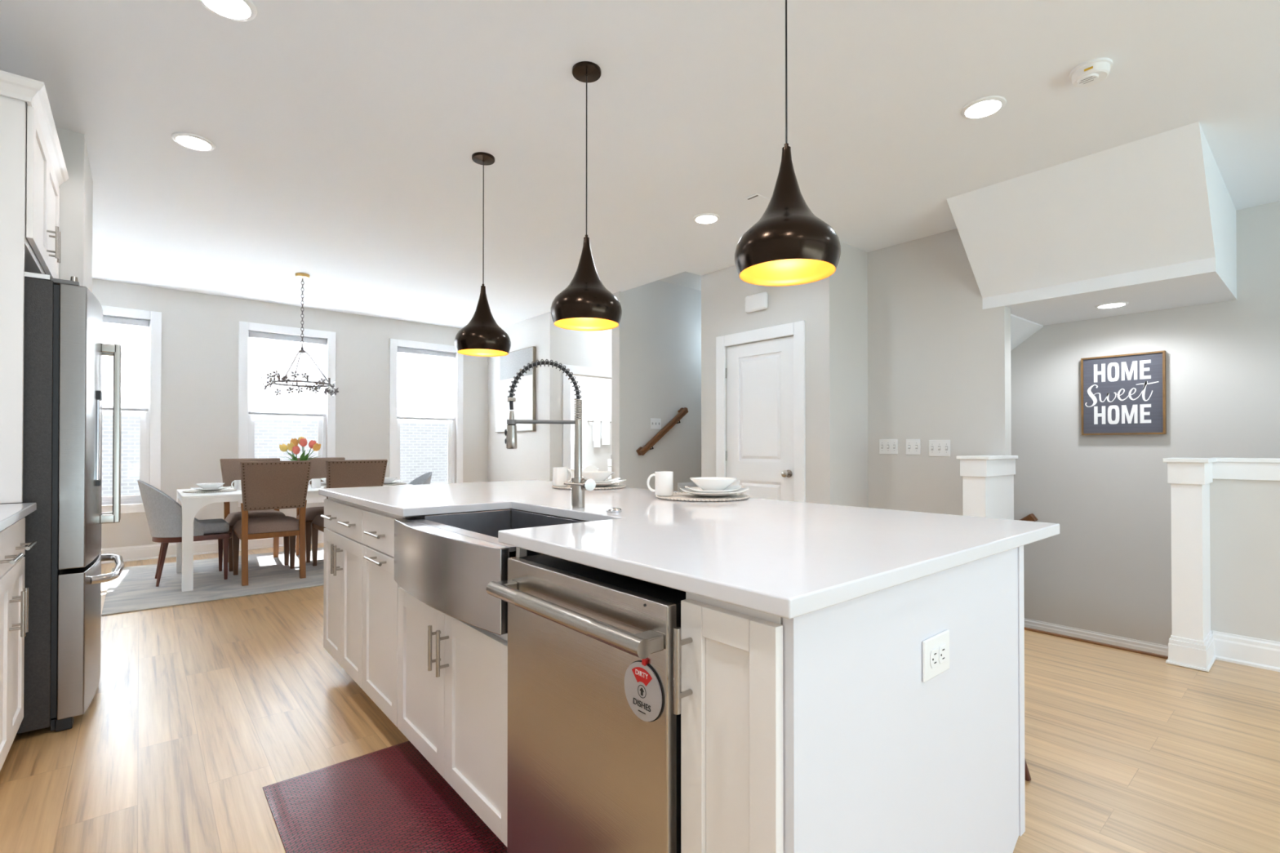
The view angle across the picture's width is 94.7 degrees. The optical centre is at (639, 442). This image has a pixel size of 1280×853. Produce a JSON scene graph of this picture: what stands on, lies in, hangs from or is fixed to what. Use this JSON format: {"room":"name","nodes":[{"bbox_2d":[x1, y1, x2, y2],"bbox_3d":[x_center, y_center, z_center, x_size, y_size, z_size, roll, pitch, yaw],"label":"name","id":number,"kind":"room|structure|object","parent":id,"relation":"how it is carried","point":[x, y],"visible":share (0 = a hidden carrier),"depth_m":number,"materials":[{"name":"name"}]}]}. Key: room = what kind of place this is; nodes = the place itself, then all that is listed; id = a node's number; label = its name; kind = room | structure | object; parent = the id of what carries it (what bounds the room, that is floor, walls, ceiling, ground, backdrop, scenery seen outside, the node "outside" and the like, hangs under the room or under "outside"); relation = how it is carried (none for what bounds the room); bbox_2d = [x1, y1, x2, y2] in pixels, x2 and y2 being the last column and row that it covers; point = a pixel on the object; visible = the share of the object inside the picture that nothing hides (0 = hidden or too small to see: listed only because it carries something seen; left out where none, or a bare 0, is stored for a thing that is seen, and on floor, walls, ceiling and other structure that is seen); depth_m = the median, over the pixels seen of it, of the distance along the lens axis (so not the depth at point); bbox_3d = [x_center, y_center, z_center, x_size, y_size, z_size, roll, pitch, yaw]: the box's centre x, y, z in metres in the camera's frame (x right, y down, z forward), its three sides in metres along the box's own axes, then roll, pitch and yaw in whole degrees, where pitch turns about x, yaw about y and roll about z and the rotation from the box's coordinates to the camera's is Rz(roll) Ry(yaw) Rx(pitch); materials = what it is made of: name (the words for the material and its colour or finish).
{"room":"kitchen","nodes":[
{"label":"kitchen","id":0,"kind":"room"},
{"bbox_2d":[55,127,93,292],"bbox_3d":[-3.390,-0.223,3.067,0.754,2.740,0.720,0,-1,-40],"label":"wall","id":1,"kind":"structure","parent":0,"point":[76,193],"depth_m":3.03,"materials":[{"name":"white paint"}]},
{"bbox_2d":[92,278,611,548],"bbox_3d":[-3.010,-0.139,7.649,7.300,3.240,0.160,0,-1,-40],"label":"wall","id":2,"kind":"structure","parent":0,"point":[199,391],"depth_m":6.39,"materials":[{"name":"white paint"}]},
{"bbox_2d":[102,315,149,411],"bbox_3d":[-5.247,-0.772,5.699,0.770,0.907,0.040,0,-1,-40],"label":"window shade","id":3,"kind":"object","parent":2,"relation":"attached to","point":[132,335],"visible":0.41,"depth_m":5.85,"materials":[{"name":"fabric"}]},
{"bbox_2d":[101,305,161,513],"bbox_3d":[-5.269,-0.316,5.722,0.964,2.015,0.180,0,-1,-40],"label":"window","id":4,"kind":"structure","parent":2,"relation":"attached to","point":[149,437],"depth_m":5.94,"materials":[{"name":"white wood"}]},
{"bbox_2d":[101,530,324,564],"bbox_3d":[-3.925,1.102,6.745,4.708,0.145,0.022,0,-1,-40],"label":"baseboard","id":5,"kind":"structure","parent":2,"relation":"attached to","point":[137,553],"depth_m":6.02,"materials":[{"name":"wood"}]},
{"bbox_2d":[237,320,336,506],"bbox_3d":[-4.039,-0.308,6.765,0.960,2.015,0.180,0,-1,-40],"label":"window","id":6,"kind":"structure","parent":2,"relation":"attached to","point":[246,421],"depth_m":6.66,"materials":[{"name":"white wood"}]},
{"bbox_2d":[248,331,326,416],"bbox_3d":[-4.016,-0.764,6.742,0.766,0.907,0.040,0,-1,-40],"label":"window shade","id":7,"kind":"object","parent":2,"relation":"attached to","point":[268,353],"visible":0.94,"depth_m":6.71,"materials":[{"name":"fabric"}]},
{"bbox_2d":[396,347,455,420],"bbox_3d":[-2.809,-0.756,7.765,0.768,0.907,0.040,0,-1,-40],"label":"window shade","id":8,"kind":"object","parent":2,"relation":"attached to","point":[425,378],"visible":1,"depth_m":7.76,"materials":[{"name":"fabric"}]},
{"bbox_2d":[389,338,463,484],"bbox_3d":[-2.831,-0.300,7.789,0.962,2.015,0.180,0,-1,-40],"label":"window","id":9,"kind":"structure","parent":2,"relation":"attached to","point":[394,423],"depth_m":7.74,"materials":[{"name":"white wood"}]},
{"bbox_3d":[-0.641,-0.335,9.510,0.480,0.020,0.068,0,-1,-40],"label":"towel bar","id":10,"kind":"object","parent":2,"relation":"attached to","visible":0},
{"bbox_2d":[592,420,599,447],"bbox_3d":[-0.696,-0.141,9.428,0.130,0.430,0.036,0,-1,-40],"label":"hand towel","id":11,"kind":"object","parent":10,"relation":"hanging from","point":[596,424],"visible":1,"depth_m":9.40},
{"bbox_2d":[600,420,609,444],"bbox_3d":[-0.563,-0.160,9.541,0.160,0.390,0.036,0,-1,-40],"label":"hand towel","id":12,"kind":"object","parent":10,"relation":"hanging from","point":[605,424],"visible":1,"depth_m":9.52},
{"bbox_2d":[488,311,558,481],"bbox_3d":[-1.560,-0.189,7.700,0.122,2.740,1.640,0,-1,-40],"label":"wall","id":13,"kind":"structure","parent":0,"point":[535,455],"depth_m":7.31,"materials":[{"name":"white paint"}]},
{"bbox_2d":[495,346,535,432],"bbox_3d":[-1.630,-0.664,7.660,0.039,1.042,1.015,0,-1,-40],"label":"wall art","id":14,"kind":"object","parent":13,"relation":"attached to","point":[507,366],"visible":0.76,"depth_m":7.58},
{"bbox_2d":[558,327,611,466],"bbox_3d":[-0.087,-0.187,7.952,2.450,2.740,0.120,0,-1,-40],"label":"wall","id":15,"kind":"structure","parent":0,"point":[593,348],"depth_m":7.33,"materials":[{"name":"white paint"}]},
{"bbox_2d":[562,364,611,480],"bbox_3d":[-0.607,0.117,7.495,0.960,2.125,0.140,0,-1,-40],"label":"door","id":16,"kind":"structure","parent":15,"relation":"in","point":[576,370],"depth_m":7.18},
{"bbox_2d":[0,0,1279,328],"bbox_3d":[0.825,-1.667,3.137,7.300,0.150,11.700,0,-1,-40],"label":"ceiling","id":17,"kind":"structure","parent":0,"point":[345,135],"depth_m":2.89,"materials":[{"name":"white paint"}]},
{"bbox_2d":[171,132,215,151],"bbox_3d":[-2.359,-1.584,3.118,0.188,0.016,0.188,0,-1,-40],"label":"recessed light","id":18,"kind":"object","parent":17,"relation":"in","point":[193,141],"visible":1,"depth_m":3.10,"materials":[{"name":"white"}]},
{"bbox_2d":[175,136,211,150],"bbox_3d":[-2.359,-1.580,3.118,0.150,0.008,0.150,0,-1,-40],"label":"diffuser","id":19,"kind":"object","parent":18,"relation":"attached to","point":[196,143],"depth_m":3.11,"materials":[{"name":"white"}]},
{"bbox_2d":[198,0,257,22],"bbox_3d":[-1.501,-1.591,2.140,0.188,0.016,0.188,0,-1,-40],"label":"recessed light","id":20,"kind":"object","parent":17,"relation":"in","point":[242,11],"visible":1,"depth_m":2.16,"materials":[{"name":"white plastic"}]},
{"bbox_2d":[259,272,338,397],"bbox_3d":[-3.174,-1.005,5.523,0.642,1.138,0.624,0,-1,-40],"label":"chandelier","id":21,"kind":"object","parent":17,"relation":"hanging from","point":[300,275],"visible":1,"depth_m":5.50,"materials":[{"name":"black metal"}]},
{"bbox_2d":[266,371,276,381],"bbox_3d":[-3.278,-0.586,5.253,0.077,0.082,0.086,0,0,-9],"label":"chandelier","id":22,"kind":"object","parent":21,"relation":"on","point":[271,375],"depth_m":5.22,"materials":[{"name":"black metal"}]},
{"bbox_2d":[271,369,282,380],"bbox_3d":[-3.217,-0.597,5.230,0.074,0.093,0.098,0,0,-17],"label":"flower","id":23,"kind":"object","parent":21,"relation":"on","point":[275,372],"depth_m":5.21,"materials":[{"name":"black metal"}]},
{"bbox_2d":[454,151,511,356],"bbox_3d":[-0.874,-1.050,3.288,0.304,1.102,0.304,0,-1,-40],"label":"pendant lamp","id":24,"kind":"object","parent":17,"relation":"hanging from","point":[482,336],"visible":1,"depth_m":3.23,"materials":[{"name":"brown"}]},
{"bbox_2d":[550,61,622,331],"bbox_3d":[-0.229,-1.056,2.528,0.304,1.102,0.304,0,-1,-40],"label":"pendant lamp","id":25,"kind":"object","parent":17,"relation":"hanging from","point":[585,304],"visible":1,"depth_m":2.47,"materials":[{"name":"brown"}]},
{"bbox_2d":[693,213,719,223],"bbox_3d":[0.469,-1.576,4.163,0.188,0.016,0.188,0,-1,-40],"label":"recessed light","id":26,"kind":"object","parent":17,"relation":"in","point":[704,218],"visible":1,"depth_m":4.14,"materials":[{"name":"white"}]},
{"bbox_2d":[695,215,716,223],"bbox_3d":[0.469,-1.573,4.163,0.150,0.008,0.150,0,-1,-40],"label":"diffuser","id":27,"kind":"object","parent":26,"relation":"attached to","point":[699,219],"depth_m":4.15,"materials":[{"name":"white"}]},
{"bbox_2d":[745,193,768,204],"bbox_3d":[0.761,-1.583,3.830,0.130,0.008,0.090,0,-1,-40],"label":"ceiling vent","id":28,"kind":"object","parent":17,"relation":"in","point":[756,197],"visible":1,"depth_m":3.82,"materials":[{"name":"white paint"}]},
{"bbox_2d":[734,0,840,286],"bbox_3d":[0.433,-1.050,1.746,0.304,1.102,0.304,0,-1,-40],"label":"pendant lamp","id":29,"kind":"object","parent":17,"relation":"hanging from","point":[788,245],"visible":1,"depth_m":1.68,"materials":[{"name":"brown metal"}]},
{"bbox_2d":[960,95,1006,119],"bbox_3d":[1.631,-1.586,2.804,0.188,0.016,0.188,0,-1,-40],"label":"recessed light","id":30,"kind":"object","parent":17,"relation":"in","point":[986,106],"visible":1,"depth_m":2.79,"materials":[{"name":"white"}]},
{"bbox_2d":[964,100,1001,118],"bbox_3d":[1.631,-1.583,2.804,0.150,0.008,0.150,0,-1,-40],"label":"diffuser","id":31,"kind":"object","parent":30,"relation":"attached to","point":[975,108],"depth_m":2.79,"materials":[{"name":"white"}]},
{"bbox_2d":[1069,57,1112,87],"bbox_3d":[1.925,-1.570,2.519,0.148,0.053,0.148,0,-1,-40],"label":"smoke detector","id":32,"kind":"object","parent":17,"relation":"attached to","point":[1092,72],"visible":1,"depth_m":2.49,"materials":[{"name":"white plastic"}]},
{"bbox_2d":[0,542,1279,852],"bbox_3d":[0.832,1.168,3.123,7.280,0.040,11.700,0,-1,-40],"label":"floor","id":33,"kind":"structure","parent":0,"point":[195,709],"depth_m":2.24,"materials":[{"name":"brown wood"}]},
{"bbox_2d":[0,517,36,771],"bbox_3d":[-2.312,0.696,1.761,0.668,0.884,0.685,0,-1,-40],"label":"base cabinet","id":34,"kind":"object","parent":33,"relation":"on","point":[14,597],"visible":0.97,"depth_m":1.96,"materials":[{"name":"white wood"}]},
{"bbox_2d":[0,271,124,734],"bbox_3d":[-2.782,0.237,2.497,0.907,1.808,0.906,0,-1,-40],"label":"refrigerator","id":35,"kind":"object","parent":33,"relation":"on","point":[64,348],"visible":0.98,"depth_m":2.33,"materials":[{"name":"silver metal"}]},
{"bbox_2d":[101,547,324,615],"bbox_3d":[-3.088,1.160,5.613,2.940,0.011,1.950,0,-1,-40],"label":"dining rug","id":36,"kind":"object","parent":33,"relation":"on","point":[135,589],"visible":0.45,"depth_m":4.84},
{"bbox_2d":[137,480,231,586],"bbox_3d":[-3.823,0.727,4.954,0.613,0.845,0.461,0,-1,-40],"label":"barrel chair","id":37,"kind":"object","parent":36,"relation":"on","point":[163,513],"visible":0.87,"depth_m":4.75,"materials":[{"name":"grey fabric"}]},
{"bbox_2d":[219,457,288,571],"bbox_3d":[-3.693,0.655,5.658,0.502,0.998,0.686,0,-1,-40],"label":"dining chair","id":38,"kind":"object","parent":36,"relation":"on","point":[230,468],"visible":0.34,"depth_m":5.66,"materials":[{"name":"beige fabric"}]},
{"bbox_2d":[231,460,311,586],"bbox_3d":[-3.155,0.651,5.039,0.502,0.998,0.686,0,-1,-40],"label":"dining chair","id":39,"kind":"object","parent":36,"relation":"on","point":[265,485],"visible":1,"depth_m":4.86,"materials":[{"name":"fabric"}]},
{"bbox_2d":[176,484,411,591],"bbox_3d":[-3.118,0.787,5.489,1.848,0.733,0.945,0,-1,-40],"label":"dining table","id":40,"kind":"object","parent":36,"relation":"on","point":[191,504],"visible":0.47,"depth_m":4.58,"materials":[{"name":"wood"}]},
{"bbox_2d":[182,488,236,493],"bbox_3d":[-3.652,0.410,5.016,0.376,0.011,0.376,0,-1,-40],"label":"placemat","id":41,"kind":"object","parent":40,"relation":"on","point":[223,490],"visible":0.84,"depth_m":4.97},
{"bbox_2d":[190,486,231,491],"bbox_3d":[-3.649,0.393,5.022,0.285,0.032,0.257,0,-1,-40],"label":"dinner plate","id":42,"kind":"object","parent":41,"relation":"on","point":[222,487],"visible":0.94,"depth_m":4.97,"materials":[{"name":"ceramic"}]},
{"bbox_2d":[195,482,224,488],"bbox_3d":[-3.652,0.374,5.016,0.200,0.052,0.200,0,-1,-40],"label":"bowl","id":43,"kind":"object","parent":42,"relation":"on","point":[204,486],"visible":0.85,"depth_m":4.96,"materials":[{"name":"ceramic"}]},
{"bbox_2d":[295,457,345,562],"bbox_3d":[-3.228,0.658,6.053,0.502,0.998,0.686,0,-1,-40],"label":"dining chair","id":44,"kind":"object","parent":36,"relation":"on","point":[317,470],"visible":0.24,"depth_m":6.03,"materials":[{"name":"beige fabric"}]},
{"bbox_2d":[310,459,387,566],"bbox_3d":[-2.688,0.654,5.435,0.502,0.998,0.686,0,-1,-40],"label":"dining chair","id":45,"kind":"object","parent":36,"relation":"on","point":[357,473],"visible":0.51,"depth_m":5.22,"materials":[{"name":"beige fabric"}]},
{"bbox_2d":[408,471,431,484],"bbox_3d":[-2.464,0.735,6.107,0.613,0.845,0.461,0,-1,-40],"label":"barrel chair","id":46,"kind":"object","parent":36,"relation":"on","point":[425,478],"visible":0.06,"depth_m":6.33,"materials":[{"name":"grey fabric"}]},
{"bbox_2d":[320,497,367,688],"bbox_3d":[-1.153,0.704,2.899,0.658,0.884,0.678,0,-1,-40],"label":"base cabinet","id":47,"kind":"object","parent":33,"relation":"on","point":[343,520],"visible":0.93,"depth_m":2.67,"materials":[{"name":"white wood"}]},
{"bbox_2d":[262,741,506,852],"bbox_3d":[-0.725,1.128,1.724,0.507,0.018,1.013,0,-1,-40],"label":"kitchen mat","id":48,"kind":"object","parent":33,"relation":"on","point":[392,799],"visible":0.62,"depth_m":1.80,"materials":[{"name":"rubber"}]},
{"bbox_2d":[362,507,546,727],"bbox_3d":[-0.791,0.701,2.472,0.658,0.884,0.438,0,-1,-40],"label":"base cabinet","id":49,"kind":"object","parent":33,"relation":"on","point":[380,588],"visible":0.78,"depth_m":2.28,"materials":[{"name":"white wood"}]},
{"bbox_2d":[397,516,526,846],"bbox_3d":[-0.371,0.698,1.978,0.658,0.883,0.855,0,-1,-40],"label":"base cabinet","id":50,"kind":"object","parent":33,"relation":"on","point":[452,673],"visible":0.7,"depth_m":1.73,"materials":[{"name":"white wood"}]},
{"bbox_2d":[485,554,685,852],"bbox_3d":[0.068,0.709,1.403,0.674,0.853,0.577,0,-1,-40],"label":"dishwasher","id":51,"kind":"object","parent":33,"relation":"on","point":[586,774],"visible":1,"depth_m":1.19,"materials":[{"name":"metal"}]},
{"bbox_2d":[624,658,663,721],"bbox_3d":[0.005,0.440,1.053,0.007,0.111,0.104,0,-1,-40],"label":"magnet","id":52,"kind":"object","parent":51,"relation":"attached to","point":[643,690],"visible":1,"depth_m":1.05,"materials":[{"name":"white"}]},
{"bbox_2d":[673,591,783,852],"bbox_3d":[0.353,0.691,1.123,0.658,0.884,0.206,0,-1,-40],"label":"base cabinet","id":53,"kind":"object","parent":33,"relation":"on","point":[728,657],"visible":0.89,"depth_m":0.94,"materials":[{"name":"white wood"}]},
{"bbox_2d":[546,515,1025,852],"bbox_3d":[-0.306,0.699,2.233,0.970,0.884,2.791,0,-1,-40],"label":"kitchen island","id":54,"kind":"object","parent":33,"relation":"on","point":[878,757],"visible":0.42,"depth_m":1.09,"materials":[{"name":"wood"}]},
{"bbox_2d":[319,480,1059,618],"bbox_3d":[-0.233,0.243,2.303,1.245,0.030,2.833,0,-1,-40],"label":"island countertop","id":55,"kind":"structure","parent":54,"relation":"on","point":[785,559],"depth_m":1.37,"materials":[{"name":"stone"}]},
{"bbox_2d":[394,509,584,635],"bbox_3d":[-0.463,0.370,1.897,0.448,0.228,0.804,0,-1,-40],"label":"sink","id":56,"kind":"object","parent":55,"relation":"in","point":[447,562],"visible":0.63,"depth_m":1.68,"materials":[{"name":"metal"}]},
{"bbox_2d":[403,509,584,557],"bbox_3d":[-0.440,0.367,1.916,0.387,0.222,0.804,0,-1,-40],"label":"basin","id":57,"kind":"object","parent":56,"relation":"in","point":[482,526],"depth_m":2.14,"materials":[{"name":"metal"}]},
{"bbox_2d":[504,359,595,507],"bbox_3d":[-0.310,-0.033,2.060,0.322,0.518,0.074,0,0,7],"label":"kitchen faucet","id":58,"kind":"object","parent":55,"relation":"on","point":[579,484],"visible":1,"depth_m":2.05,"materials":[{"name":"silver metal"}]},
{"bbox_2d":[551,483,626,489],"bbox_3d":[-0.264,0.227,3.072,0.386,0.011,0.386,0,-1,-40],"label":"placemat","id":59,"kind":"object","parent":55,"relation":"on","point":[615,486],"visible":0.55,"depth_m":2.98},
{"bbox_2d":[552,466,573,486],"bbox_3d":[-0.402,0.176,3.067,0.108,0.096,0.076,0,-1,-40],"label":"mug","id":60,"kind":"object","parent":59,"relation":"on","point":[559,473],"visible":0.98,"depth_m":3.03,"materials":[{"name":"ceramic"}]},
{"bbox_2d":[595,479,626,486],"bbox_3d":[-0.225,0.208,3.063,0.274,0.034,0.270,0,-1,-40],"label":"dinner plate","id":61,"kind":"object","parent":59,"relation":"on","point":[618,481],"visible":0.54,"depth_m":2.99,"materials":[{"name":"ceramic"}]},
{"bbox_2d":[595,477,620,483],"bbox_3d":[-0.227,0.201,3.068,0.231,0.034,0.216,0,-1,-40],"label":"salad plate","id":62,"kind":"object","parent":61,"relation":"on","point":[606,481],"visible":0.27,"depth_m":3.01,"materials":[{"name":"ceramic"}]},
{"bbox_2d":[582,471,613,481],"bbox_3d":[-0.228,0.178,3.066,0.180,0.052,0.180,0,-1,-40],"label":"bowl","id":63,"kind":"object","parent":62,"relation":"on","point":[597,476],"visible":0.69,"depth_m":3.01,"materials":[{"name":"ceramic"}]},
{"bbox_2d":[655,491,749,501],"bbox_3d":[0.258,0.223,2.446,0.386,0.011,0.386,0,-1,-40],"label":"placemat","id":64,"kind":"object","parent":55,"relation":"on","point":[682,496],"visible":0.7,"depth_m":2.38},
{"bbox_2d":[647,471,673,496],"bbox_3d":[0.090,0.171,2.458,0.094,0.100,0.086,0,-1,-40],"label":"mug","id":65,"kind":"object","parent":64,"relation":"on","point":[664,480],"visible":0.99,"depth_m":2.43,"materials":[{"name":"ceramic"}]},
{"bbox_2d":[680,487,749,497],"bbox_3d":[0.295,0.204,2.439,0.274,0.034,0.270,0,-1,-40],"label":"dinner plate","id":66,"kind":"object","parent":64,"relation":"on","point":[740,490],"visible":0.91,"depth_m":2.37,"materials":[{"name":"ceramic"}]},
{"bbox_2d":[684,485,741,493],"bbox_3d":[0.294,0.196,2.443,0.231,0.034,0.216,0,-1,-40],"label":"salad plate","id":67,"kind":"object","parent":66,"relation":"on","point":[732,488],"visible":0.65,"depth_m":2.38,"materials":[{"name":"ceramic"}]},
{"bbox_2d":[689,476,737,490],"bbox_3d":[0.304,0.174,2.446,0.196,0.052,0.196,0,-1,-40],"label":"bowl","id":68,"kind":"object","parent":67,"relation":"on","point":[705,483],"visible":0.87,"depth_m":2.39,"materials":[{"name":"ceramic"}]},
{"bbox_2d":[922,629,949,682],"bbox_3d":[0.583,0.418,1.158,0.114,0.079,0.009,0,-1,-40],"label":"wall outlet","id":69,"kind":"object","parent":54,"relation":"attached to","point":[935,649],"visible":1,"depth_m":1.15,"materials":[{"name":"white plastic"}]},
{"bbox_2d":[930,648,938,668],"bbox_3d":[0.571,0.418,1.145,0.033,0.034,0.003,0,-1,-40],"label":"receptacle","id":70,"kind":"object","parent":69,"relation":"attached to","point":[934,651],"depth_m":1.14,"materials":[{"name":"white"}]},
{"bbox_2d":[938,644,946,663],"bbox_3d":[0.600,0.419,1.169,0.033,0.034,0.003,0,-1,-40],"label":"receptacle","id":71,"kind":"object","parent":69,"relation":"attached to","point":[942,647],"depth_m":1.17,"materials":[{"name":"white"}]},
{"bbox_2d":[956,455,1017,519],"bbox_3d":[2.329,0.620,3.943,0.538,1.064,0.191,0,-1,-40],"label":"newel post","id":72,"kind":"object","parent":33,"relation":"on","point":[988,481],"visible":0.35,"depth_m":3.82,"materials":[{"name":"wood"}]},
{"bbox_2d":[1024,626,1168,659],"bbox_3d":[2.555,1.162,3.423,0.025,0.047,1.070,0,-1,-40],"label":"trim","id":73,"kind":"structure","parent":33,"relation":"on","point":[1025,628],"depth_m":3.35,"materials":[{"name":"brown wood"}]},
{"bbox_2d":[1162,457,1216,671],"bbox_3d":[2.894,0.614,3.099,0.309,1.064,0.174,0,-1,-40],"label":"newel post","id":74,"kind":"object","parent":33,"relation":"on","point":[1191,642],"visible":1,"depth_m":3.02,"materials":[{"name":"wood"}]},
{"bbox_3d":[-1.619,0.690,0.915,0.630,0.884,1.497,0,-1,-40],"label":"base cabinet","id":75,"kind":"object","parent":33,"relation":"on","visible":0},
{"bbox_2d":[0,502,36,532],"bbox_3d":[-1.841,0.235,1.185,0.678,0.030,2.192,0,-1,-40],"label":"countertop","id":76,"kind":"structure","parent":75,"relation":"on","point":[10,513],"depth_m":1.95,"materials":[{"name":"stone"}]},
{"bbox_2d":[611,280,701,491],"bbox_3d":[0.702,-0.324,6.976,2.510,3.000,0.130,0,-1,-40],"label":"wall","id":77,"kind":"structure","parent":0,"point":[656,340],"depth_m":6.45,"materials":[{"name":"white paint"}]},
{"bbox_2d":[650,417,661,429],"bbox_3d":[0.175,-0.206,6.433,0.155,0.117,0.014,0,-1,-40],"label":"switch plate","id":78,"kind":"object","parent":77,"relation":"attached to","point":[655,424],"visible":1,"depth_m":6.43,"materials":[{"name":"white plastic"}]},
{"bbox_2d":[635,407,688,455],"bbox_3d":[0.255,-0.130,6.450,0.705,0.534,0.090,0,-1,-40],"label":"handrail","id":79,"kind":"object","parent":77,"relation":"attached to","point":[682,411],"visible":1,"depth_m":6.40,"materials":[{"name":"brown wood"}]},
{"bbox_2d":[658,271,701,290],"bbox_3d":[1.059,-1.805,6.588,2.480,0.044,0.940,0,-1,-40],"label":"ceiling","id":80,"kind":"structure","parent":0,"point":[686,279],"depth_m":6.49,"materials":[{"name":"white paint"}]},
{"bbox_2d":[701,265,838,505],"bbox_3d":[1.061,-0.208,5.074,0.120,2.740,1.355,0,-1,-40],"label":"wall","id":81,"kind":"structure","parent":0,"point":[723,293],"depth_m":4.70,"materials":[{"name":"white paint"}]},
{"bbox_2d":[745,292,768,312],"bbox_3d":[0.993,-1.196,5.033,0.044,0.145,0.230,0,-1,-40],"label":"door chime","id":82,"kind":"object","parent":81,"relation":"attached to","point":[759,301],"visible":1,"depth_m":5.01,"materials":[{"name":"white plastic"}]},
{"bbox_2d":[715,320,805,502],"bbox_3d":[1.039,0.097,5.061,0.208,2.130,0.937,0,-1,-40],"label":"door","id":83,"kind":"structure","parent":81,"relation":"in","point":[766,452],"depth_m":5.01,"materials":[{"name":"white wood"}]},
{"bbox_2d":[837,240,868,507],"bbox_3d":[1.680,-0.210,4.786,0.450,2.740,0.115,0,-1,-40],"label":"wall","id":84,"kind":"structure","parent":0,"point":[852,266],"depth_m":4.74,"materials":[{"name":"white paint"}]},
{"bbox_2d":[867,228,1011,515],"bbox_3d":[2.225,-0.211,4.583,0.120,2.740,1.130,0,-1,-40],"label":"wall","id":85,"kind":"structure","parent":0,"point":[939,362],"depth_m":4.50,"materials":[{"name":"white paint"}]},
{"bbox_2d":[879,439,897,453],"bbox_3d":[1.997,0.033,4.747,0.014,0.120,0.152,0,-1,-40],"label":"switch plate","id":86,"kind":"object","parent":85,"relation":"attached to","point":[886,446],"visible":1,"depth_m":4.74,"materials":[{"name":"white plastic"}]},
{"bbox_2d":[906,439,920,454],"bbox_3d":[2.126,0.034,4.594,0.014,0.122,0.113,0,-1,-40],"label":"switch plate","id":87,"kind":"object","parent":85,"relation":"attached to","point":[913,446],"visible":1,"depth_m":4.59,"materials":[{"name":"white plastic"}]},
{"bbox_2d":[928,440,950,456],"bbox_3d":[2.255,0.042,4.442,0.014,0.125,0.155,0,-1,-40],"label":"switch plate","id":88,"kind":"object","parent":85,"relation":"attached to","point":[936,447],"visible":1,"depth_m":4.44,"materials":[{"name":"white plastic"}]},
{"bbox_2d":[1010,314,1043,351],"bbox_3d":[2.661,-0.664,4.923,0.980,0.750,0.940,0,-1,-40],"label":"ceiling","id":89,"kind":"structure","parent":0,"point":[1021,329],"depth_m":4.78,"materials":[{"name":"white paint"}]},
{"bbox_2d":[946,121,1236,325],"bbox_3d":[3.033,-1.271,3.932,1.700,0.630,1.200,0,-1,-40],"label":"soffit","id":90,"kind":"structure","parent":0,"point":[1148,224],"depth_m":3.56,"materials":[{"name":"white paint"}]},
{"bbox_2d":[1094,302,1128,308],"bbox_3d":[3.305,-0.960,4.134,0.188,0.016,0.188,0,-1,-40],"label":"recessed light","id":91,"kind":"object","parent":90,"relation":"in","point":[1114,304],"visible":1,"depth_m":4.11,"materials":[{"name":"white"}]},
{"bbox_2d":[1097,303,1125,308],"bbox_3d":[3.305,-0.957,4.134,0.150,0.008,0.150,0,-1,-40],"label":"diffuser","id":92,"kind":"object","parent":91,"relation":"attached to","point":[1104,305],"depth_m":4.12,"materials":[{"name":"white"}]},
{"bbox_2d":[1010,200,1279,645],"bbox_3d":[4.477,0.382,3.623,0.120,3.940,7.740,0,-1,-40],"label":"wall","id":93,"kind":"structure","parent":0,"point":[1107,570],"depth_m":4.44,"materials":[{"name":"white paint"}]},
{"bbox_2d":[1024,617,1168,656],"bbox_3d":[4.824,1.538,3.096,0.022,0.140,6.500,0,-1,-40],"label":"baseboard","id":94,"kind":"structure","parent":93,"relation":"attached to","point":[1139,645],"depth_m":4.58,"materials":[{"name":"wood"}]},
{"bbox_2d":[1080,350,1166,435],"bbox_3d":[3.653,-0.363,4.470,0.047,0.605,0.498,0,-1,-40],"label":"wall sign","id":95,"kind":"object","parent":93,"relation":"attached to","point":[1122,394],"visible":1,"depth_m":4.45,"materials":[{"name":"wood"}]},
{"bbox_2d":[1209,479,1279,642],"bbox_3d":[4.520,0.851,1.513,0.120,1.490,4.470,0,-1,-40],"label":"wall","id":96,"kind":"structure","parent":0,"point":[1245,514],"depth_m":3.06,"materials":[{"name":"white paint"}]},
{"bbox_2d":[1212,631,1279,671],"bbox_3d":[4.479,1.063,1.450,0.022,0.145,4.430,0,-1,-40],"label":"baseboard","id":97,"kind":"structure","parent":96,"relation":"attached to","point":[1260,653],"depth_m":3.04,"materials":[{"name":"wood"}]},
{"bbox_2d":[1212,457,1279,480],"bbox_3d":[4.530,0.126,1.506,0.180,0.111,4.440,0,-1,-40],"label":"trim","id":98,"kind":"structure","parent":96,"relation":"attached to","point":[1237,468],"depth_m":3.04,"materials":[{"name":"wood"}]},
{"label":"outside","id":99,"kind":"structure","parent":0,"visible":0},
{"bbox_3d":[-15.586,2.110,18.367,60.000,0.100,31.800,0,-1,-40],"label":"ground","id":100,"kind":"structure","parent":99,"visible":0},
{"bbox_2d":[102,409,447,496],"bbox_3d":[-12.703,-1.842,18.087,32.800,7.800,8.800,0,-1,-40],"label":"brick house","id":101,"kind":"structure","parent":100,"relation":"on","point":[423,446],"depth_m":15.61,"materials":[{"name":"brick"}]},
{"bbox_3d":[-1.990,-0.240,0.740,0.120,2.740,11.700,0,-1,-40],"label":"wall","id":102,"kind":"structure","parent":0,"visible":0},
{"bbox_2d":[0,70,68,503],"bbox_3d":[-2.843,-0.566,2.388,0.698,1.587,1.019,0,-1,-40],"label":"upper cabinet","id":103,"kind":"object","parent":102,"relation":"attached to","point":[33,166],"visible":0.95,"depth_m":2.22,"materials":[{"name":"white wood"}]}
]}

